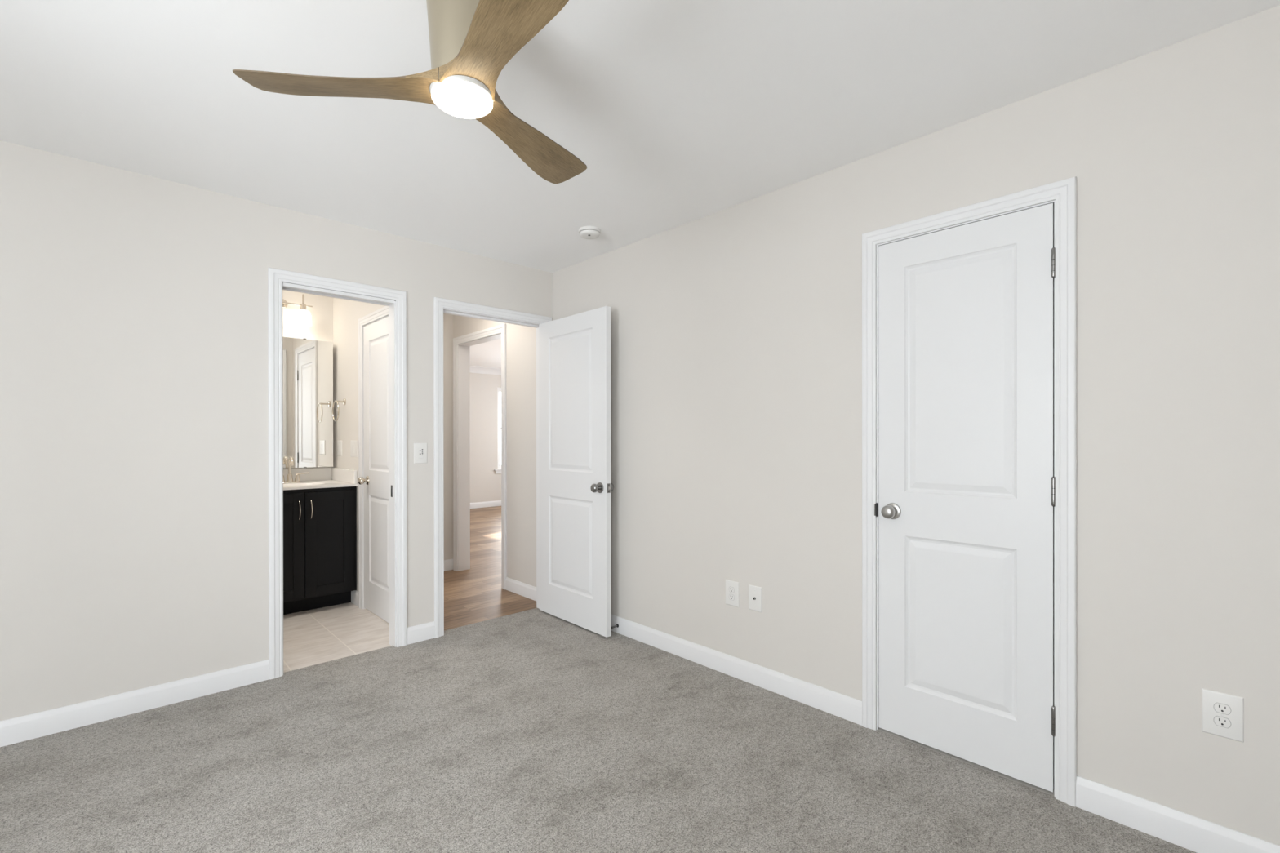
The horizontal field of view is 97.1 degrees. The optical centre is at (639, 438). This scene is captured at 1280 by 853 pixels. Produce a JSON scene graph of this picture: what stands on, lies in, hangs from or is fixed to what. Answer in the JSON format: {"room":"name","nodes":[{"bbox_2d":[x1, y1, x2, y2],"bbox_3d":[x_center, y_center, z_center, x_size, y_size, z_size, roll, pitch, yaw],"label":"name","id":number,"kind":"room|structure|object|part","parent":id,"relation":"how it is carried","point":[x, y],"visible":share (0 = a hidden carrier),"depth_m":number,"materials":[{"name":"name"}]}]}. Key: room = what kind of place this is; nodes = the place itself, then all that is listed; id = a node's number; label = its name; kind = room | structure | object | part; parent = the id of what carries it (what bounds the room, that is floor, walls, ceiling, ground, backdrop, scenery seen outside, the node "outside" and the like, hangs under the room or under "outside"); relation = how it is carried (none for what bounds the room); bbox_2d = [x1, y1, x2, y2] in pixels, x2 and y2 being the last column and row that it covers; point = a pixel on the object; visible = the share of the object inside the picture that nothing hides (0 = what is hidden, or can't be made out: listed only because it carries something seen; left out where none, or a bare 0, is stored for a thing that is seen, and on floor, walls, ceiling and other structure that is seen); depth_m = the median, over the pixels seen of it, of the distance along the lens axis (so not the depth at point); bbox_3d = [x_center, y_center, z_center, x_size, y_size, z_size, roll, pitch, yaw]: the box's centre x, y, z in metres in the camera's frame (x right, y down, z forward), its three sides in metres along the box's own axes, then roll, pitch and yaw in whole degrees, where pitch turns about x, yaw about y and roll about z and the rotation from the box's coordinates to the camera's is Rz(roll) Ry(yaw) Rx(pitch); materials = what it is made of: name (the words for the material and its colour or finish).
{"room":"empty bedroom","nodes":[
{"label":"empty bedroom","id":0,"kind":"room"},
{"bbox_2d":[0,140,552,720],"bbox_3d":[-2.195,0.008,2.704,4.487,2.520,0.097,0,0,-44],"label":"wall","id":1,"kind":"structure","parent":0,"point":[134,375],"depth_m":2.59,"materials":[{"name":"white paint"}]},
{"bbox_2d":[0,659,269,746],"bbox_3d":[-2.809,1.190,2.045,2.491,0.100,0.014,0,0,-44],"label":"baseboard","id":2,"kind":"structure","parent":1,"relation":"attached to","point":[33,726],"depth_m":2.52,"materials":[{"name":"white paint"}]},
{"bbox_2d":[267,267,407,679],"bbox_3d":[-1.691,0.190,3.183,0.700,2.134,0.135,0,0,-44],"label":"door frame","id":3,"kind":"structure","parent":1,"relation":"attached to","point":[278,280],"depth_m":3.13,"materials":[{"name":"white paint"}]},
{"bbox_2d":[413,443,426,463],"bbox_3d":[-1.337,0.091,3.447,0.082,0.124,0.008,0,0,-44],"label":"wall control","id":4,"kind":"object","parent":1,"relation":"attached to","point":[420,449],"visible":1,"depth_m":3.44,"materials":[{"name":"white plastic"}]},
{"bbox_2d":[407,621,435,644],"bbox_3d":[-1.335,1.186,3.445,0.172,0.100,0.014,0,0,-44],"label":"baseboard","id":5,"kind":"structure","parent":1,"relation":"attached to","point":[416,633],"depth_m":3.44,"materials":[{"name":"white paint"}]},
{"bbox_2d":[433,297,551,637],"bbox_3d":[-0.996,0.189,3.843,0.873,2.132,0.135,0,0,-44],"label":"door frame","id":6,"kind":"structure","parent":1,"relation":"attached to","point":[441,305],"depth_m":3.53,"materials":[{"name":"white paint"}]},
{"bbox_2d":[538,306,613,637],"bbox_3d":[-0.449,0.205,3.759,0.163,2.035,0.775,0,0,-43],"label":"door","id":7,"kind":"structure","parent":6,"relation":"attached to","point":[575,486],"depth_m":3.70,"materials":[{"name":"white paint"}]},
{"bbox_3d":[-0.193,0.307,3.480,0.025,0.058,0.002,0,0,-43],"label":"latch plate","id":8,"kind":"part","parent":7,"relation":"part of","materials":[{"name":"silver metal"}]},
{"bbox_2d":[333,297,386,591],"bbox_3d":[-1.937,0.005,4.115,0.110,2.520,1.593,0,0,-44],"label":"wall","id":9,"kind":"structure","parent":0,"point":[346,313],"depth_m":4.40,"materials":[{"name":"white paint"}]},
{"bbox_2d":[332,398,346,421],"bbox_3d":[-2.324,-0.222,4.386,0.077,0.182,0.160,0,0,-44],"label":"towel ring","id":10,"kind":"object","parent":9,"relation":"attached to","point":[344,401],"visible":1,"depth_m":4.40,"materials":[{"name":"silver metal"}]},
{"bbox_2d":[337,440,342,456],"bbox_3d":[-2.408,0.078,4.525,0.008,0.124,0.118,0,0,-44],"label":"light switch","id":11,"kind":"object","parent":9,"relation":"attached to","point":[339,442],"visible":1,"depth_m":4.51,"materials":[{"name":"white plastic"}]},
{"bbox_2d":[351,590,359,607],"bbox_3d":[-2.290,1.193,4.400,0.014,0.100,0.674,0,0,-44],"label":"baseboard","id":12,"kind":"structure","parent":9,"relation":"attached to","point":[354,594],"depth_m":4.22,"materials":[{"name":"white paint"}]},
{"bbox_2d":[357,316,389,622],"bbox_3d":[-1.806,0.209,3.874,0.099,2.038,0.619,0,0,-44],"label":"door","id":13,"kind":"structure","parent":9,"relation":"in","point":[375,335],"depth_m":3.93,"materials":[{"name":"white paint"}]},
{"bbox_2d":[358,306,388,608],"bbox_3d":[-1.764,0.189,3.919,0.129,2.134,0.747,0,0,-44],"label":"door frame","id":14,"kind":"structure","parent":9,"relation":"attached to","point":[382,313],"depth_m":4.12,"materials":[{"name":"white paint"}]},
{"bbox_2d":[282,289,453,559],"bbox_3d":[-2.908,0.006,4.353,3.030,2.520,0.110,0,0,-44],"label":"wall","id":15,"kind":"structure","parent":0,"point":[447,318],"depth_m":5.30,"materials":[{"name":"white paint"}]},
{"bbox_2d":[282,293,312,326],"bbox_3d":[-2.735,-1.006,4.350,0.370,0.240,0.152,0,0,-44],"label":"vanity light","id":16,"kind":"object","parent":15,"relation":"attached to","point":[303,317],"visible":0.42,"depth_m":4.39,"materials":[{"name":"white glass"}]},
{"bbox_3d":[-2.781,-1.049,4.398,0.068,0.068,0.020,0,0,-44],"label":"plate","id":17,"kind":"part","parent":16,"relation":"part of","materials":[{"name":"silver metal"}]},
{"bbox_2d":[294,293,311,326],"bbox_3d":[-2.634,-1.006,4.420,0.114,0.240,0.114,0,0,-44],"label":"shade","id":18,"kind":"object","parent":16,"relation":"attached to","point":[303,317],"depth_m":4.39,"materials":[{"name":"glass"}]},
{"bbox_2d":[283,467,331,481],"bbox_3d":[-2.785,0.290,4.393,0.693,0.102,0.019,0,0,-44],"label":"backsplash","id":19,"kind":"structure","parent":15,"relation":"attached to","point":[315,473],"depth_m":4.53,"materials":[{"name":"white stone"}]},
{"bbox_2d":[282,336,333,468],"bbox_3d":[-2.748,-0.274,4.364,0.658,1.015,0.113,0,0,-44],"label":"mirror","id":20,"kind":"object","parent":15,"relation":"attached to","point":[307,364],"visible":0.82,"depth_m":4.43,"materials":[{"name":"white mirror"}]},
{"bbox_2d":[444,559,453,571],"bbox_3d":[-2.095,1.192,5.040,0.910,0.100,0.014,0,0,-44],"label":"baseboard","id":21,"kind":"structure","parent":15,"relation":"attached to","point":[448,564],"depth_m":5.31,"materials":[{"name":"white paint"}]},
{"bbox_2d":[469,373,501,502],"bbox_3d":[-2.970,-0.008,10.031,4.700,2.530,0.130,0,0,-44],"label":"wall","id":22,"kind":"structure","parent":0,"point":[485,483],"depth_m":10.12,"materials":[{"name":"white paint"}]},
{"bbox_2d":[469,364,501,375],"bbox_3d":[-2.905,-1.214,9.944,4.460,0.118,0.085,0,0,-44],"label":"trim","id":23,"kind":"structure","parent":22,"relation":"attached to","point":[473,369],"depth_m":10.08,"materials":[{"name":"white paint"}]},
{"bbox_2d":[470,500,501,508],"bbox_3d":[-2.926,1.185,9.974,4.460,0.100,0.014,0,0,-44],"label":"baseboard","id":24,"kind":"structure","parent":22,"relation":"attached to","point":[497,503],"depth_m":10.12,"materials":[{"name":"white paint"}]},
{"bbox_2d":[493,386,501,473],"bbox_3d":[-2.290,-0.149,10.639,1.055,1.580,0.135,0,0,-44],"label":"window","id":25,"kind":"structure","parent":22,"relation":"in","point":[499,389],"depth_m":10.38,"materials":[{"name":"white plastic"}]},
{"bbox_3d":[-2.272,0.603,10.622,1.055,0.074,0.085,0,0,-44],"label":"sill","id":26,"kind":"part","parent":25,"relation":"part of","materials":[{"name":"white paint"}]},
{"bbox_3d":[-2.319,-0.187,10.670,0.915,1.505,0.050,0,0,-44],"label":"frame","id":27,"kind":"part","parent":25,"relation":"part of","materials":[{"name":"white plastic"}]},
{"bbox_3d":[-2.327,-0.532,10.678,0.825,0.726,0.018,0,0,-44],"label":"sash","id":28,"kind":"part","parent":25,"relation":"part of","materials":[{"name":"white plastic"}]},
{"bbox_3d":[-2.312,0.158,10.664,0.825,0.726,0.018,0,0,-44],"label":"sash","id":29,"kind":"part","parent":25,"relation":"part of","materials":[{"name":"white plastic"}]},
{"bbox_2d":[469,338,501,368],"bbox_3d":[-0.897,-1.322,7.938,4.710,0.100,6.100,0,0,-44],"label":"ceiling","id":30,"kind":"structure","parent":0,"point":[488,354],"depth_m":8.58,"materials":[{"name":"white paint"}]},
{"bbox_2d":[0,506,1196,852],"bbox_3d":[-1.117,1.248,5.027,9.050,0.030,10.020,0,0,-44],"label":"floor","id":31,"kind":"structure","parent":0,"point":[533,731],"depth_m":2.13,"materials":[{"name":"grey carpet"}]},
{"bbox_2d":[283,486,356,614],"bbox_3d":[-2.560,0.801,4.179,0.702,0.886,0.641,0,0,-44],"label":"vanity cabinet","id":32,"kind":"object","parent":31,"relation":"on","point":[320,524],"visible":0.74,"depth_m":4.05,"materials":[{"name":"black paint"}]},
{"bbox_3d":[-2.492,0.753,3.859,0.352,0.740,0.019,0,0,-44],"label":"cabinet door","id":33,"kind":"part","parent":32,"relation":"part of","materials":[{"name":"black paint"}]},
{"bbox_3d":[-2.370,0.504,3.938,0.008,0.129,0.030,0,0,-44],"label":"handle","id":34,"kind":"part","parent":32,"relation":"part of","materials":[{"name":"silver metal"}]},
{"bbox_3d":[-2.317,0.504,3.988,0.008,0.129,0.030,0,0,-44],"label":"handle","id":35,"kind":"part","parent":32,"relation":"part of","materials":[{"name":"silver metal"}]},
{"bbox_2d":[283,467,357,490],"bbox_3d":[-2.573,0.355,4.186,0.714,0.232,0.610,0,0,-44],"label":"countertop","id":36,"kind":"structure","parent":32,"relation":"on","point":[317,477],"depth_m":4.40,"materials":[{"name":"white stone"}]},
{"bbox_2d":[283,456,309,483],"bbox_3d":[-2.642,0.239,4.277,0.257,0.204,0.139,0,0,-44],"label":"faucet","id":37,"kind":"object","parent":36,"relation":"on","point":[291,460],"visible":0.86,"depth_m":4.30,"materials":[{"name":"silver metal"}]},
{"bbox_3d":[-2.639,0.233,4.274,0.045,0.192,0.131,0,0,-44],"label":"spout","id":38,"kind":"part","parent":37,"relation":"part of","materials":[{"name":"silver metal"}]},
{"bbox_3d":[-2.668,0.334,4.305,0.152,0.014,0.062,0,0,-44],"label":"plate","id":39,"kind":"part","parent":37,"relation":"part of","materials":[{"name":"silver metal"}]},
{"bbox_3d":[-2.610,0.296,4.360,0.096,0.065,0.037,0,0,-44],"label":"handle","id":40,"kind":"part","parent":37,"relation":"part of","materials":[{"name":"silver metal"}]},
{"bbox_3d":[-2.246,0.753,4.093,0.318,0.740,0.019,0,0,-44],"label":"cabinet door","id":41,"kind":"part","parent":32,"relation":"part of","materials":[{"name":"black paint"}]},
{"bbox_2d":[0,0,1279,272],"bbox_3d":[-0.778,-1.251,1.177,4.444,0.100,4.166,0,0,-44],"label":"ceiling","id":42,"kind":"structure","parent":0,"point":[677,113],"depth_m":1.98,"materials":[{"name":"white paint"}]},
{"bbox_2d":[232,0,586,183],"bbox_3d":[-0.397,-1.050,1.490,1.000,0.305,0.950,0,0,-44],"label":"ceiling fan","id":43,"kind":"object","parent":42,"relation":"hanging from","point":[471,42],"visible":1,"depth_m":1.46,"materials":[{"name":"brown wood"}]},
{"bbox_3d":[-0.778,-0.938,1.500,0.514,0.048,0.150,0,0,-5],"label":"blade","id":44,"kind":"part","parent":43,"relation":"part of","materials":[{"name":"brown wood"}]},
{"bbox_2d":[431,80,493,118],"bbox_3d":[-0.479,-0.911,1.525,0.158,0.027,0.158,0,0,-44],"label":"diffuser","id":45,"kind":"object","parent":43,"relation":"attached to","point":[464,99],"depth_m":1.50,"materials":[{"name":"white"}]},
{"bbox_3d":[-0.307,-0.938,1.279,0.150,0.048,0.514,0,0,-35],"label":"blade","id":46,"kind":"part","parent":43,"relation":"part of","materials":[{"name":"brown wood"}]},
{"bbox_3d":[-0.351,-0.939,1.797,0.150,0.048,0.514,0,0,25],"label":"blade","id":47,"kind":"part","parent":43,"relation":"part of","materials":[{"name":"brown wood"}]},
{"bbox_2d":[578,226,600,239],"bbox_3d":[-0.290,-1.185,3.271,0.128,0.041,0.128,0,0,-44],"label":"smoke detector","id":48,"kind":"object","parent":42,"relation":"attached to","point":[585,232],"visible":1,"depth_m":3.23,"materials":[{"name":"white plastic"}]},
{"bbox_2d":[453,4,1279,845],"bbox_3d":[-0.959,0.008,4.992,0.763,2.550,9.947,0,0,-44],"label":"wall","id":49,"kind":"structure","parent":0,"point":[736,331],"depth_m":1.89,"materials":[{"name":"white paint"}]},
{"bbox_2d":[453,323,506,589],"bbox_3d":[-1.383,0.152,5.027,0.148,2.202,0.957,0,0,-44],"label":"door frame","id":50,"kind":"structure","parent":49,"relation":"attached to","point":[461,388],"depth_m":5.29,"materials":[{"name":"white paint"}]},
{"bbox_2d":[505,577,536,600],"bbox_3d":[-0.900,1.192,4.431,0.014,0.100,0.585,0,0,-44],"label":"baseboard","id":51,"kind":"structure","parent":49,"relation":"attached to","point":[517,587],"depth_m":4.46,"materials":[{"name":"white paint"}]},
{"bbox_2d":[725,579,738,607],"bbox_3d":[0.479,0.807,2.941,0.007,0.129,0.086,0,0,-44],"label":"power outlet","id":52,"kind":"object","parent":49,"relation":"attached to","point":[731,587],"visible":1,"depth_m":2.94,"materials":[{"name":"white plastic"}]},
{"bbox_2d":[728,594,734,600],"bbox_3d":[0.477,0.827,2.939,0.002,0.029,0.036,0,0,-44],"label":"receptacle","id":53,"kind":"object","parent":52,"relation":"attached to","point":[731,597],"depth_m":2.94,"materials":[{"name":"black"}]},
{"bbox_2d":[728,586,734,592],"bbox_3d":[0.477,0.788,2.939,0.002,0.029,0.036,0,0,-44],"label":"receptacle","id":54,"kind":"object","parent":52,"relation":"attached to","point":[731,589],"depth_m":2.94,"materials":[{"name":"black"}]},
{"bbox_2d":[611,614,862,725],"bbox_3d":[0.164,1.184,3.268,0.014,0.100,2.308,0,0,-44],"label":"baseboard","id":55,"kind":"structure","parent":49,"relation":"attached to","point":[842,706],"depth_m":2.85,"materials":[{"name":"white paint"}]},
{"bbox_2d":[748,584,762,612],"bbox_3d":[0.575,0.804,2.833,0.016,0.124,0.078,0,0,-44],"label":"cable jack","id":56,"kind":"object","parent":49,"relation":"attached to","point":[755,594],"visible":1,"depth_m":2.83,"materials":[{"name":"white plastic"}]},
{"bbox_2d":[878,203,1055,792],"bbox_3d":[1.208,0.205,2.153,0.099,2.033,0.614,0,0,-44],"label":"door","id":57,"kind":"structure","parent":49,"relation":"in","point":[966,480],"depth_m":2.14,"materials":[{"name":"white paint"}]},
{"bbox_2d":[862,176,1076,807],"bbox_3d":[1.244,0.189,2.194,0.116,2.132,0.736,0,0,-44],"label":"door frame","id":58,"kind":"structure","parent":49,"relation":"attached to","point":[1063,193],"depth_m":1.94,"materials":[{"name":"white paint"}]},
{"bbox_3d":[0.992,0.301,2.386,0.004,0.050,0.005,0,0,-44],"label":"strike plate","id":59,"kind":"part","parent":58,"relation":"part of","materials":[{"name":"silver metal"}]},
{"bbox_2d":[1075,775,1279,852],"bbox_3d":[1.797,1.185,1.548,0.014,0.100,0.962,0,0,-44],"label":"baseboard","id":60,"kind":"structure","parent":49,"relation":"attached to","point":[1193,833],"depth_m":1.74,"materials":[{"name":"white paint"}]},
{"bbox_2d":[1201,688,1244,742],"bbox_3d":[1.703,0.809,1.652,0.007,0.129,0.086,0,0,-44],"label":"power outlet","id":61,"kind":"object","parent":49,"relation":"attached to","point":[1222,713],"visible":1,"depth_m":1.65,"materials":[{"name":"white plastic"}]},
{"bbox_2d":[1213,715,1231,728],"bbox_3d":[1.701,0.829,1.650,0.001,0.029,0.036,0,0,-44],"label":"receptacle","id":62,"kind":"object","parent":61,"relation":"attached to","point":[1220,722],"depth_m":1.65,"materials":[{"name":"white plastic"}]},
{"bbox_2d":[1213,702,1231,715],"bbox_3d":[1.701,0.790,1.650,0.002,0.029,0.036,0,0,-44],"label":"receptacle","id":63,"kind":"object","parent":61,"relation":"attached to","point":[1220,708],"depth_m":1.65,"materials":[{"name":"white plastic"}]}
]}

